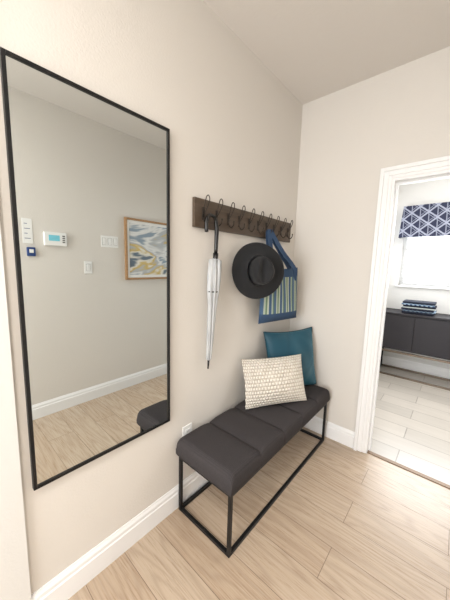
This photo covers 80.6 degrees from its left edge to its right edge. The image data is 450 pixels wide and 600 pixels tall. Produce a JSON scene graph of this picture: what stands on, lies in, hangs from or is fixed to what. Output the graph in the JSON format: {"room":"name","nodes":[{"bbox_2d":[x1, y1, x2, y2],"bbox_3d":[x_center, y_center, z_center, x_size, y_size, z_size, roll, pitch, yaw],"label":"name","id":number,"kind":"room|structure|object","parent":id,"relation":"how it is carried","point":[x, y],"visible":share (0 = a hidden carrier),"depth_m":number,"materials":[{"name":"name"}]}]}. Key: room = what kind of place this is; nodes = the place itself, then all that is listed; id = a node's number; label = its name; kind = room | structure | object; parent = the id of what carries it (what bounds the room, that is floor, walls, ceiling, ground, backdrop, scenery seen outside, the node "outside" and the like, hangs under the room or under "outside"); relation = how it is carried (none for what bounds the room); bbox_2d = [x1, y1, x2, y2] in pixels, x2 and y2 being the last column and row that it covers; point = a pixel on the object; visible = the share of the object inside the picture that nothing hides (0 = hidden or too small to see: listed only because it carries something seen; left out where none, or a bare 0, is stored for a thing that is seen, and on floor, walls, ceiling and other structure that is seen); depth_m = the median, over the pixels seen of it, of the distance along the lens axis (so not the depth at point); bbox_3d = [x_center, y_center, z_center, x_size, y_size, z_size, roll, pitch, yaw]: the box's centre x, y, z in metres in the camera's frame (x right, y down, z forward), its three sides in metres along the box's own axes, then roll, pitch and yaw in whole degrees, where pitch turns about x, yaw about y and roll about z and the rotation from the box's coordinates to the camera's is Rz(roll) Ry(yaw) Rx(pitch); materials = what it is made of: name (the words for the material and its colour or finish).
{"room":"entryway","nodes":[
{"label":"entryway","id":0,"kind":"room"},
{"bbox_2d":[0,0,302,594],"bbox_3d":[-1.016,-0.052,0.609,0.142,2.740,5.008,8,10,41],"label":"wall","id":1,"kind":"structure","parent":0,"point":[234,126],"depth_m":1.15,"materials":[{"name":"paint"}]},
{"bbox_2d":[0,226,30,599],"bbox_3d":[-0.781,0.197,0.833,0.014,2.200,0.172,8,10,41],"label":"door frame","id":2,"kind":"structure","parent":1,"relation":"attached to","point":[14,566],"depth_m":0.93,"materials":[{"name":"white wood"}]},
{"bbox_2d":[31,471,208,599],"bbox_3d":[-0.089,1.132,1.775,0.016,0.135,1.996,8,10,41],"label":"baseboard","id":3,"kind":"structure","parent":1,"relation":"attached to","point":[82,571],"depth_m":1.27,"materials":[{"name":"white wood"}]},
{"bbox_2d":[183,423,191,435],"bbox_3d":[-0.223,0.795,1.572,0.008,0.115,0.070,8,10,41],"label":"wall outlet","id":4,"kind":"object","parent":1,"relation":"attached to","point":[187,429],"visible":0.48,"depth_m":1.56,"materials":[{"name":"white plastic"}]},
{"bbox_2d":[192,195,292,242],"bbox_3d":[0.205,-0.520,1.798,0.071,0.172,1.068,8,10,41],"label":"coat rack","id":5,"kind":"object","parent":1,"relation":"attached to","point":[231,219],"visible":0.98,"depth_m":1.67,"materials":[{"name":"brown wood"}]},
{"bbox_2d":[204,213,221,368],"bbox_3d":[-0.081,-0.033,1.531,0.114,0.899,0.079,-2,8,-27],"label":"umbrella","id":6,"kind":"object","parent":5,"relation":"hanging from","point":[215,264],"visible":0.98,"depth_m":1.51,"materials":[{"name":"fabric"}]},
{"bbox_2d":[232,242,283,298],"bbox_3d":[0.225,-0.181,1.667,0.366,0.365,0.144,-1,8,-18],"label":"hat","id":7,"kind":"object","parent":5,"relation":"hanging from","point":[257,268],"visible":1,"depth_m":1.68,"materials":[{"name":"black fabric"}]},
{"bbox_2d":[258,229,297,323],"bbox_3d":[0.416,-0.177,1.975,0.438,0.674,0.105,-3,9,-33],"label":"tote bag","id":8,"kind":"object","parent":5,"relation":"hanging from","point":[281,304],"visible":0.78,"depth_m":1.96,"materials":[{"name":"fabric"}]},
{"bbox_2d":[68,427,449,599],"bbox_3d":[-0.426,1.453,0.187,1.900,0.100,4.918,8,10,41],"label":"floor","id":9,"kind":"structure","parent":0,"point":[351,524],"depth_m":1.38,"materials":[{"name":"brown wood"}]},
{"bbox_2d":[176,385,329,557],"bbox_3d":[0.282,0.969,1.841,0.410,0.460,1.237,8,10,41],"label":"upholstered bench","id":10,"kind":"object","parent":9,"relation":"on","point":[228,450],"visible":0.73,"depth_m":1.51,"materials":[{"name":"grey fabric"}]},
{"bbox_2d":[241,354,306,409],"bbox_3d":[0.353,0.571,1.885,0.488,0.317,0.171,-1,8,-19],"label":"lumbar pillow","id":11,"kind":"object","parent":10,"relation":"on","point":[276,380],"visible":1,"depth_m":1.82,"materials":[{"name":"beige fabric"}]},
{"bbox_2d":[263,327,316,384],"bbox_3d":[0.528,0.471,2.116,0.491,0.466,0.197,-2,8,-26],"label":"pillow","id":12,"kind":"object","parent":10,"relation":"on","point":[278,344],"visible":0.65,"depth_m":2.07,"materials":[{"name":"fabric"}]},
{"bbox_2d":[367,450,449,488],"bbox_3d":[1.411,1.230,1.828,0.778,0.006,0.035,8,10,41],"label":"threshold strip","id":13,"kind":"object","parent":9,"relation":"on","point":[369,452],"visible":1,"depth_m":1.89,"materials":[{"name":"wood"}]},
{"bbox_2d":[203,0,449,104],"bbox_3d":[-0.341,-1.363,-0.175,1.900,0.100,4.948,8,10,41],"label":"ceiling","id":14,"kind":"structure","parent":0,"point":[317,49],"depth_m":1.51,"materials":[{"name":"paint"}]},
{"bbox_2d":[289,46,449,431],"bbox_3d":[1.262,-0.157,1.853,1.660,2.740,0.120,8,10,41],"label":"wall","id":15,"kind":"structure","parent":0,"point":[400,115],"depth_m":2.02,"materials":[{"name":"paint"}]},
{"bbox_2d":[304,416,354,448],"bbox_3d":[0.800,1.085,2.308,0.606,0.135,0.016,8,10,41],"label":"baseboard","id":16,"kind":"structure","parent":15,"relation":"attached to","point":[342,435],"depth_m":2.21,"materials":[{"name":"white wood"}]},
{"bbox_2d":[353,155,449,453],"bbox_3d":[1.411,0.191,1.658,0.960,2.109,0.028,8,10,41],"label":"trim","id":17,"kind":"structure","parent":15,"relation":"attached to","point":[388,174],"depth_m":1.90,"materials":[{"name":"white wood"}]},
{"bbox_2d":[370,365,449,484],"bbox_3d":[2.759,1.262,2.260,3.370,0.100,2.422,8,10,41],"label":"floor tile","id":18,"kind":"structure","parent":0,"point":[411,428],"depth_m":2.49,"materials":[{"name":"beige tile"}]},
{"bbox_2d":[379,308,449,390],"bbox_3d":[2.810,0.641,3.278,1.620,0.865,0.420,8,10,41],"label":"base cabinet","id":19,"kind":"object","parent":18,"relation":"on","point":[425,335],"visible":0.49,"depth_m":3.35,"materials":[{"name":"black wood"}]},
{"bbox_2d":[401,299,436,315],"bbox_3d":[2.512,0.095,3.437,0.357,0.158,0.249,8,10,41],"label":"folded throw","id":20,"kind":"object","parent":19,"relation":"on","point":[419,307],"visible":1,"depth_m":3.35,"materials":[{"name":"blue fabric"}]},
{"bbox_2d":[383,178,449,368],"bbox_3d":[3.604,-0.233,2.891,3.250,2.740,0.120,8,10,41],"label":"wall","id":21,"kind":"structure","parent":0,"point":[434,191],"depth_m":3.65,"materials":[{"name":"paint"}]},
{"bbox_2d":[382,355,449,378],"bbox_3d":[3.481,1.057,3.051,3.130,0.135,0.016,8,10,41],"label":"baseboard","id":22,"kind":"structure","parent":21,"relation":"attached to","point":[401,363],"depth_m":3.72,"materials":[{"name":"white wood"}]},
{"bbox_2d":[395,285,449,289],"bbox_3d":[2.908,-0.145,3.461,1.160,0.020,0.090,8,10,41],"label":"window sill","id":23,"kind":"structure","parent":21,"relation":"attached to","point":[395,285],"depth_m":3.60,"materials":[{"name":"white wood"}]},
{"bbox_2d":[398,202,449,237],"bbox_3d":[2.889,-1.007,3.283,1.206,0.416,0.120,8,10,41],"label":"valance","id":24,"kind":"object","parent":21,"relation":"in","point":[425,220],"depth_m":3.45,"materials":[{"name":"blue fabric"}]},
{"bbox_2d":[399,237,449,286],"bbox_3d":[2.973,-0.657,3.451,1.100,1.000,0.042,8,10,41],"label":"window","id":25,"kind":"structure","parent":21,"relation":"in","point":[405,250],"depth_m":3.75,"materials":[{"name":"white plastic"}]},
{"bbox_2d":[399,236,449,287],"bbox_3d":[2.934,-0.652,3.408,1.080,1.000,0.047,8,10,41],"label":"window blinds","id":26,"kind":"object","parent":25,"relation":"attached to","point":[405,284],"depth_m":3.61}
]}

